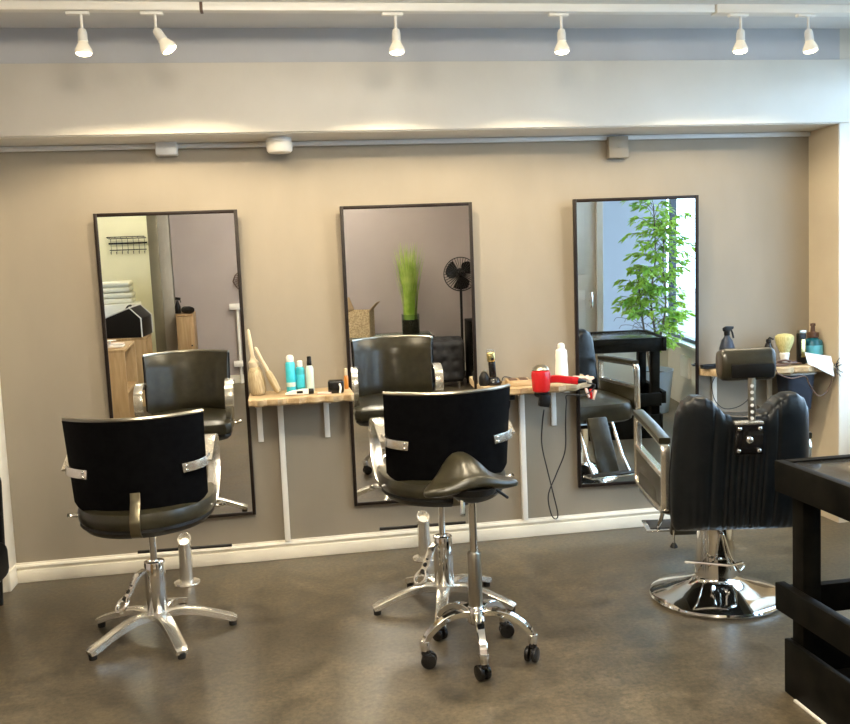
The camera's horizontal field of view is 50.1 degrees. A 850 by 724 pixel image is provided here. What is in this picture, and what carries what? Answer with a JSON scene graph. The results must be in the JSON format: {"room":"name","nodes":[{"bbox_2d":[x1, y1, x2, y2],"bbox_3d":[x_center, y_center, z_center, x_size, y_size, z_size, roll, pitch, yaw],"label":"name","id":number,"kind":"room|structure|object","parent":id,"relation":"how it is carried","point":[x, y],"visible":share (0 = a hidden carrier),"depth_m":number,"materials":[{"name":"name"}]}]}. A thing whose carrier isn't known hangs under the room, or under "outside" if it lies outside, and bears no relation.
{"room":"salon","nodes":[
{"label":"salon","id":0,"kind":"room"},
{"bbox_2d":[3,577,7,592],"bbox_3d":[-2.579,-0.156,4.113,1.139,2.530,0.142,-3,6,-9],"label":"wall","id":1,"kind":"structure","parent":0,"point":[5,578],"depth_m":4.25,"materials":[{"name":"beige paint"}]},
{"bbox_2d":[0,383,15,569],"bbox_3d":[-2.004,-0.004,4.221,0.010,1.969,0.140,-3,6,-9],"label":"trim","id":2,"kind":"structure","parent":1,"relation":"attached to","point":[7,510],"depth_m":4.29,"materials":[{"name":"beige paint"}]},
{"bbox_2d":[6,565,17,591],"bbox_3d":[-1.956,1.023,4.309,0.016,0.095,0.118,-3,6,-9],"label":"baseboard","id":3,"kind":"structure","parent":1,"relation":"attached to","point":[12,581],"depth_m":4.28,"materials":[{"name":"beige paint"}]},
{"bbox_2d":[0,136,808,562],"bbox_3d":[0.008,-0.422,4.692,4.574,2.730,0.200,-3,6,-9],"label":"wall","id":4,"kind":"structure","parent":0,"point":[753,193],"depth_m":4.55,"materials":[{"name":"beige paint"}]},
{"bbox_2d":[155,142,177,156],"bbox_3d":[-1.221,-1.007,4.301,0.098,0.062,0.064,-3,6,-9],"label":"junction box","id":5,"kind":"object","parent":4,"relation":"attached to","point":[162,149],"visible":1,"depth_m":4.27,"materials":[{"name":"white plastic"}]},
{"bbox_2d":[93,209,255,517],"bbox_3d":[-1.195,0.033,4.392,0.659,1.500,0.024,-3,7,-9],"label":"wall mirror","id":6,"kind":"object","parent":4,"relation":"attached to","point":[170,282],"visible":0.77,"depth_m":4.36,"materials":[{"name":"clear mirror"}]},
{"bbox_2d":[248,387,353,540],"bbox_3d":[-0.583,0.526,4.417,0.488,0.757,0.312,-3,6,-9],"label":"shelf","id":7,"kind":"object","parent":4,"relation":"attached to","point":[270,398],"visible":0.96,"depth_m":4.48,"materials":[{"name":"brown wood"}]},
{"bbox_2d":[247,329,265,395],"bbox_3d":[-0.808,0.001,4.350,0.083,0.320,0.080,-3,6,-2],"label":"brush","id":8,"kind":"object","parent":7,"relation":"on","point":[256,381],"visible":1,"depth_m":4.33,"materials":[{"name":"beige wood"}]},
{"bbox_2d":[254,347,280,392],"bbox_3d":[-0.752,0.038,4.338,0.114,0.228,0.036,-3,6,-9],"label":"brush","id":9,"kind":"object","parent":7,"relation":"on","point":[271,378],"visible":1,"depth_m":4.33,"materials":[{"name":"beige wood"}]},
{"bbox_2d":[285,355,295,391],"bbox_3d":[-0.651,0.057,4.407,0.048,0.184,0.048,-3,6,-9],"label":"spray can","id":10,"kind":"object","parent":7,"relation":"on","point":[289,365],"visible":0.87,"depth_m":4.39,"materials":[{"name":"teal metal"}]},
{"bbox_2d":[285,388,313,394],"bbox_3d":[-0.595,0.141,4.312,0.135,0.027,0.034,-3,6,-9],"label":"tube","id":11,"kind":"object","parent":7,"relation":"on","point":[310,390],"visible":1,"depth_m":4.30,"materials":[{"name":"white plastic"}]},
{"bbox_2d":[295,360,305,389],"bbox_3d":[-0.607,0.069,4.426,0.046,0.153,0.046,-3,6,-9],"label":"shampoo bottle","id":12,"kind":"object","parent":7,"relation":"on","point":[299,371],"visible":0.86,"depth_m":4.41,"materials":[{"name":"teal plastic"}]},
{"bbox_2d":[305,356,314,390],"bbox_3d":[-0.561,0.057,4.427,0.039,0.171,0.039,-3,6,-9],"label":"spray bottle","id":13,"kind":"object","parent":7,"relation":"on","point":[309,369],"visible":0.85,"depth_m":4.41,"materials":[{"name":"grey plastic"}]},
{"bbox_2d":[317,391,330,394],"bbox_3d":[-0.475,0.146,4.312,0.068,0.008,0.068,-3,6,-3],"label":"pad","id":14,"kind":"object","parent":7,"relation":"on","point":[322,392],"visible":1,"depth_m":4.28,"materials":[{"name":"beige"}]},
{"bbox_2d":[328,379,343,392],"bbox_3d":[-0.423,0.116,4.318,0.075,0.062,0.074,-3,6,-5],"label":"card terminal","id":15,"kind":"object","parent":7,"relation":"on","point":[334,385],"visible":0.98,"depth_m":4.30,"materials":[{"name":"black plastic"}]},
{"bbox_2d":[344,368,348,388],"bbox_3d":[-0.388,0.081,4.468,0.021,0.101,0.021,-3,6,-9],"label":"bottle","id":16,"kind":"object","parent":7,"relation":"on","point":[346,385],"visible":1,"depth_m":4.46,"materials":[{"name":"orange plastic"}]},
{"bbox_2d":[15,507,669,582],"bbox_3d":[0.082,0.898,4.709,4.174,0.095,0.024,-3,6,-9],"label":"baseboard","id":17,"kind":"structure","parent":4,"relation":"attached to","point":[59,569],"depth_m":4.61,"materials":[{"name":"beige paint"}]},
{"bbox_2d":[0,132,810,151],"bbox_3d":[0.000,-1.095,4.518,4.158,0.022,0.022,-3,6,-9],"label":"trim","id":18,"kind":"structure","parent":4,"relation":"attached to","point":[773,134],"depth_m":4.50,"materials":[{"name":"white plastic"}]},
{"bbox_2d":[339,202,477,505],"bbox_3d":[-0.064,-0.032,4.566,0.654,1.500,0.024,-3,7,-8],"label":"wall mirror","id":19,"kind":"object","parent":4,"relation":"attached to","point":[409,286],"visible":0.78,"depth_m":4.53,"materials":[{"name":"clear mirror"}]},
{"bbox_2d":[477,379,591,519],"bbox_3d":[0.582,0.469,4.605,0.585,0.735,0.313,-3,6,-9],"label":"shelf","id":20,"kind":"object","parent":4,"relation":"attached to","point":[555,388],"visible":0.58,"depth_m":4.71,"materials":[{"name":"brown wood"}]},
{"bbox_2d":[479,370,488,385],"bbox_3d":[0.295,0.079,4.541,0.054,0.078,0.054,-3,6,-9],"label":"trimmer","id":21,"kind":"object","parent":20,"relation":"on","point":[483,378],"visible":1,"depth_m":4.52,"materials":[{"name":"black plastic"}]},
{"bbox_2d":[486,349,500,385],"bbox_3d":[0.341,0.025,4.543,0.076,0.180,0.076,-3,6,-9],"label":"hair clipper","id":22,"kind":"object","parent":20,"relation":"on","point":[493,380],"visible":0.98,"depth_m":4.52,"materials":[{"name":"black plastic"}]},
{"bbox_2d":[505,377,530,386],"bbox_3d":[0.461,0.098,4.519,0.115,0.030,0.130,-3,6,-1],"label":"wooden tray","id":23,"kind":"object","parent":20,"relation":"on","point":[521,381],"visible":0.94,"depth_m":4.46,"materials":[{"name":"brown wood"}]},
{"bbox_2d":[534,392,550,406],"bbox_3d":[0.558,0.176,4.433,0.071,0.074,0.165,-3,6,-9],"label":"holder","id":24,"kind":"object","parent":20,"relation":"attached to","point":[544,398],"visible":0.94,"depth_m":4.36,"materials":[{"name":"black plastic"}]},
{"bbox_2d":[531,364,585,392],"bbox_3d":[0.642,0.073,4.372,0.270,0.133,0.094,-3,6,-9],"label":"hair dryer","id":25,"kind":"object","parent":24,"relation":"on","point":[541,377],"visible":1,"depth_m":4.33,"materials":[{"name":"red plastic"}]},
{"bbox_2d":[555,343,567,375],"bbox_3d":[0.697,-0.004,4.651,0.066,0.188,0.066,-3,6,-9],"label":"bottle","id":26,"kind":"object","parent":20,"relation":"on","point":[561,364],"visible":0.84,"depth_m":4.63,"materials":[{"name":"white plastic"}]},
{"bbox_2d":[541,382,595,518],"bbox_3d":[0.686,0.465,4.570,0.257,0.758,0.344,-3,6,-9],"label":"cord","id":27,"kind":"object","parent":20,"relation":"hanging from","point":[587,382],"visible":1,"depth_m":4.70,"materials":[{"name":"black rubber"}]},
{"bbox_2d":[574,375,593,379],"bbox_3d":[0.764,0.082,4.583,0.150,0.018,0.100,-3,6,-9],"label":"towel","id":28,"kind":"object","parent":20,"relation":"on","point":[587,377],"visible":0.37,"depth_m":4.56,"materials":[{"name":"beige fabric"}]},
{"bbox_2d":[585,388,596,399],"bbox_3d":[0.831,0.160,4.561,0.060,0.062,0.020,-3,6,-9],"label":"clips","id":29,"kind":"object","parent":20,"relation":"hanging from","point":[590,396],"visible":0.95,"depth_m":4.55,"materials":[{"name":"beige plastic"}]},
{"bbox_2d":[606,136,628,158],"bbox_3d":[0.986,-1.100,4.666,0.105,0.110,0.050,-3,6,-9],"label":"junction box","id":30,"kind":"object","parent":4,"relation":"attached to","point":[616,146],"visible":1,"depth_m":4.64,"materials":[{"name":"beige paint"}]},
{"bbox_2d":[572,195,698,487],"bbox_3d":[1.107,-0.099,4.744,0.660,1.500,0.024,-3,7,-6],"label":"wall mirror","id":31,"kind":"object","parent":4,"relation":"attached to","point":[636,259],"visible":0.74,"depth_m":4.72,"materials":[{"name":"clear mirror"}]},
{"bbox_2d":[699,363,835,405],"bbox_3d":[1.793,0.143,4.798,0.670,0.250,0.273,-3,6,-9],"label":"shelf","id":32,"kind":"object","parent":4,"relation":"attached to","point":[802,368],"visible":0.36,"depth_m":4.72,"materials":[{"name":"brown wood"}]},
{"bbox_2d":[700,363,715,368],"bbox_3d":[1.504,0.021,4.748,0.140,0.020,0.064,-4,6,-15],"label":"comb","id":33,"kind":"object","parent":32,"relation":"on","point":[702,366],"visible":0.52,"depth_m":4.74,"materials":[{"name":"black plastic"}]},
{"bbox_2d":[719,326,734,349],"bbox_3d":[1.577,-0.078,4.750,0.084,0.218,0.084,-3,6,-9],"label":"spray bottle","id":34,"kind":"object","parent":32,"relation":"on","point":[726,342],"visible":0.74,"depth_m":4.73,"materials":[{"name":"grey plastic"}]},
{"bbox_2d":[712,377,755,408],"bbox_3d":[1.632,0.157,4.810,0.249,0.183,0.004,-3,6,-9],"label":"wire","id":35,"kind":"object","parent":32,"relation":"hanging from","point":[714,377],"visible":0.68,"depth_m":4.81,"materials":[{"name":"black rubber"}]},
{"bbox_2d":[764,337,773,347],"bbox_3d":[1.806,-0.058,4.779,0.048,0.152,0.047,-3,6,-9],"label":"oil bottle","id":36,"kind":"object","parent":32,"relation":"on","point":[768,343],"visible":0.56,"depth_m":4.76,"materials":[{"name":"black plastic"}]},
{"bbox_2d":[775,333,793,359],"bbox_3d":[1.890,-0.068,4.782,0.096,0.164,0.096,-3,6,-9],"label":"brush","id":37,"kind":"object","parent":32,"relation":"on","point":[784,341],"visible":0.78,"depth_m":4.75,"materials":[{"name":"white plastic"}]},
{"bbox_2d":[776,359,801,366],"bbox_3d":[1.883,0.003,4.733,0.193,0.035,0.050,-3,6,-9],"label":"cable","id":38,"kind":"object","parent":32,"relation":"on","point":[784,362],"visible":0.81,"depth_m":4.73,"materials":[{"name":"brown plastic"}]},
{"bbox_2d":[776,372,816,409],"bbox_3d":[1.969,0.151,4.840,0.186,0.200,0.156,-3,6,-9],"label":"storage bin","id":39,"kind":"object","parent":32,"relation":"hanging from","point":[800,385],"visible":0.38,"depth_m":4.78,"materials":[{"name":"grey plastic"}]},
{"bbox_2d":[796,330,805,363],"bbox_3d":[1.973,-0.078,4.768,0.044,0.178,0.037,-3,6,-9],"label":"beard trimmer","id":40,"kind":"object","parent":32,"relation":"on","point":[801,334],"visible":0.95,"depth_m":4.75,"materials":[{"name":"black plastic"}]},
{"bbox_2d":[776,369,832,396],"bbox_3d":[1.959,0.099,4.698,0.361,0.176,0.056,-4,6,-14],"label":"cable","id":41,"kind":"object","parent":32,"relation":"hanging from","point":[776,369],"visible":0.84,"depth_m":4.70,"materials":[{"name":"brown plastic"}]},
{"bbox_2d":[806,323,822,362],"bbox_3d":[2.062,-0.103,4.838,0.102,0.209,0.102,-3,6,-9],"label":"pump bottle","id":42,"kind":"object","parent":32,"relation":"on","point":[814,345],"visible":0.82,"depth_m":4.80,"materials":[{"name":"teal plastic"}]},
{"bbox_2d":[805,352,833,375],"bbox_3d":[2.041,0.013,4.700,0.139,0.126,0.053,-1,6,11],"label":"paper card","id":43,"kind":"object","parent":32,"relation":"on","point":[824,363],"visible":1,"depth_m":4.71,"materials":[{"name":"white paper"}]},
{"bbox_2d":[833,358,842,375],"bbox_3d":[2.122,0.026,4.681,0.051,0.098,0.025,-3,6,-9],"label":"bundle","id":44,"kind":"object","parent":32,"relation":"attached to","point":[837,365],"visible":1,"depth_m":4.68,"materials":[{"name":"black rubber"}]},
{"bbox_2d":[0,516,849,723],"bbox_3d":[-0.085,1.369,1.021,8.400,0.120,7.900,-3,6,-9],"label":"floor","id":45,"kind":"structure","parent":0,"point":[307,644],"depth_m":3.44,"materials":[{"name":"concrete"}]},
{"bbox_2d":[0,478,8,605],"bbox_3d":[-2.144,0.825,3.865,0.600,0.590,0.618,-3,6,-9],"label":"lounge chair","id":46,"kind":"object","parent":45,"relation":"on","point":[4,562],"visible":1,"depth_m":4.07,"materials":[{"name":"black leather"}]},
{"bbox_2d":[61,409,236,660],"bbox_3d":[-1.082,0.634,3.593,0.605,0.932,0.658,-3,6,-8],"label":"chair","id":47,"kind":"object","parent":45,"relation":"on","point":[146,476],"visible":1,"depth_m":3.33,"materials":[{"name":"black leather"}]},
{"bbox_2d":[77,477,216,531],"bbox_3d":[-1.085,0.550,3.556,0.515,0.077,0.565,-3,6,-8],"label":"seat cushion","id":48,"kind":"object","parent":47,"relation":"on","point":[172,514],"depth_m":3.33,"materials":[{"name":"black leather"}]},
{"bbox_2d":[138,532,231,587],"bbox_3d":[-1.120,0.921,4.257,0.430,0.237,0.124,-3,6,-9],"label":"footrest","id":49,"kind":"object","parent":45,"relation":"on","point":[187,579],"visible":1,"depth_m":4.24,"materials":[{"name":"silver metal"}]},
{"bbox_2d":[379,510,465,562],"bbox_3d":[-0.006,0.853,4.473,0.430,0.237,0.124,-3,6,-9],"label":"footrest","id":50,"kind":"object","parent":45,"relation":"on","point":[423,525],"visible":0.73,"depth_m":4.46,"materials":[{"name":"silver metal"}]},
{"bbox_2d":[369,383,515,627],"bbox_3d":[0.067,0.557,3.764,0.606,0.954,0.646,-3,6,-10],"label":"chair","id":51,"kind":"object","parent":45,"relation":"on","point":[418,431],"visible":0.9,"depth_m":3.50,"materials":[{"name":"black leather"}]},
{"bbox_2d":[376,459,505,499],"bbox_3d":[0.071,0.461,3.733,0.515,0.077,0.565,-3,6,-10],"label":"seat cushion","id":52,"kind":"object","parent":51,"relation":"on","point":[396,485],"depth_m":3.54,"materials":[{"name":"black leather"}]},
{"bbox_2d":[420,452,539,680],"bbox_3d":[0.163,0.709,3.289,0.422,0.735,0.447,-4,6,-17],"label":"stool","id":53,"kind":"object","parent":45,"relation":"on","point":[461,476],"visible":1,"depth_m":3.25,"materials":[{"name":"black leather"}]},
{"bbox_2d":[633,347,811,619],"bbox_3d":[1.212,0.437,3.861,0.585,1.078,1.049,-2,6,2],"label":"barber chair","id":54,"kind":"object","parent":45,"relation":"on","point":[717,479],"visible":0.91,"depth_m":3.43,"materials":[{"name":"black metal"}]},
{"bbox_2d":[638,462,669,514],"bbox_3d":[1.202,0.516,3.829,0.550,0.138,0.510,-2,6,2],"label":"panel","id":55,"kind":"object","parent":54,"relation":"on","point":[649,484],"depth_m":3.76,"materials":[{"name":"black leather"}]},
{"bbox_2d":[775,454,849,723],"bbox_3d":[1.693,0.681,2.786,1.060,0.758,0.490,-3,6,-9],"label":"trolley","id":56,"kind":"object","parent":45,"relation":"on","point":[817,655],"visible":1,"depth_m":2.83,"materials":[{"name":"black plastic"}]},
{"bbox_2d":[836,668,849,678],"bbox_3d":[1.709,1.004,2.808,0.992,0.020,0.410,-3,6,-9],"label":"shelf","id":57,"kind":"object","parent":56,"relation":"attached to","point":[845,671],"depth_m":2.93,"materials":[{"name":"black wood"}]},
{"bbox_2d":[0,28,849,522],"bbox_3d":[0.234,-0.363,4.499,4.551,2.630,0.265,-3,6,-9],"label":"wall","id":58,"kind":"structure","parent":0,"point":[17,45],"depth_m":4.26,"materials":[{"name":"grey paint"}]},
{"bbox_2d":[266,136,292,153],"bbox_3d":[-0.688,-1.022,4.299,0.124,0.070,0.124,-3,6,-9],"label":"smoke detector","id":59,"kind":"object","parent":58,"relation":"attached to","point":[276,144],"visible":1,"depth_m":4.25,"materials":[{"name":"white plastic"}]},
{"bbox_2d":[0,123,838,146],"bbox_3d":[0.016,-1.099,4.396,4.166,0.004,0.263,-3,6,-9],"label":"trim","id":60,"kind":"structure","parent":58,"relation":"attached to","point":[797,127],"depth_m":4.36,"materials":[{"name":"white paint"}]},
{"bbox_2d":[0,59,849,136],"bbox_3d":[-0.304,-1.223,4.191,5.370,0.309,0.014,-3,6,-9],"label":"beam","id":61,"kind":"structure","parent":58,"relation":"attached to","point":[37,99],"depth_m":4.22,"materials":[{"name":"white paint"}]},
{"bbox_2d":[809,124,838,522],"bbox_3d":[2.115,-0.192,4.828,0.004,2.068,0.261,-3,6,-9],"label":"wall","id":62,"kind":"structure","parent":58,"relation":"attached to","point":[823,142],"depth_m":4.80,"materials":[{"name":"beige paint"}]},
{"bbox_2d":[0,12,849,28],"bbox_3d":[-0.672,-1.249,0.639,7.420,0.150,7.800,-3,6,-9],"label":"track lighting rail","id":63,"kind":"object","parent":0,"point":[7,19],"depth_m":4.08,"materials":[{"name":"metal"}]},
{"bbox_2d":[0,0,849,4],"bbox_3d":[0.149,-1.251,1.365,5.370,0.055,4.560,-3,6,-9],"label":"ceiling panel","id":64,"kind":"object","parent":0,"point":[833,2],"depth_m":3.70,"materials":[{"name":"paint"}]},
{"bbox_2d":[0,1,849,16],"bbox_3d":[-0.184,-1.410,3.631,5.250,0.036,0.060,-3,6,-9],"label":"ceiling","id":65,"kind":"structure","parent":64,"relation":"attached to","point":[760,10],"depth_m":3.64,"materials":[{"name":"white paint"}]},
{"bbox_2d":[65,11,92,56],"bbox_3d":[-1.314,-1.246,3.458,0.087,0.164,0.065,-3,6,-9],"label":"lamp","id":66,"kind":"object","parent":65,"relation":"attached to","point":[83,49],"visible":1,"depth_m":3.44,"materials":[{"name":"white plastic"}]},
{"bbox_2d":[140,11,175,54],"bbox_3d":[-1.026,-1.266,3.504,0.126,0.158,0.065,-3,6,-9],"label":"lamp","id":67,"kind":"object","parent":65,"relation":"attached to","point":[167,46],"visible":1,"depth_m":3.49,"materials":[{"name":"white plastic"}]},
{"bbox_2d":[381,12,404,55],"bbox_3d":[-0.127,-1.315,3.649,0.087,0.164,0.065,-3,6,-9],"label":"lamp","id":68,"kind":"object","parent":65,"relation":"attached to","point":[396,48],"visible":1,"depth_m":3.64,"materials":[{"name":"white plastic"}]},
{"bbox_2d":[548,13,569,54],"bbox_3d":[0.553,-1.355,3.758,0.087,0.164,0.065,-3,6,-9],"label":"lamp","id":69,"kind":"object","parent":65,"relation":"attached to","point":[561,48],"visible":1,"depth_m":3.75,"materials":[{"name":"white plastic"}]},
{"bbox_2d":[727,14,748,53],"bbox_3d":[1.337,-1.400,3.885,0.085,0.164,0.065,-3,6,-9],"label":"lamp","id":70,"kind":"object","parent":65,"relation":"attached to","point":[740,47],"visible":1,"depth_m":3.87,"materials":[{"name":"white plastic"}]},
{"bbox_2d":[795,14,818,53],"bbox_3d":[1.652,-1.419,3.935,0.097,0.164,0.065,-3,6,-9],"label":"lamp","id":71,"kind":"object","parent":65,"relation":"attached to","point":[810,46],"visible":1,"depth_m":3.92,"materials":[{"name":"white plastic"}]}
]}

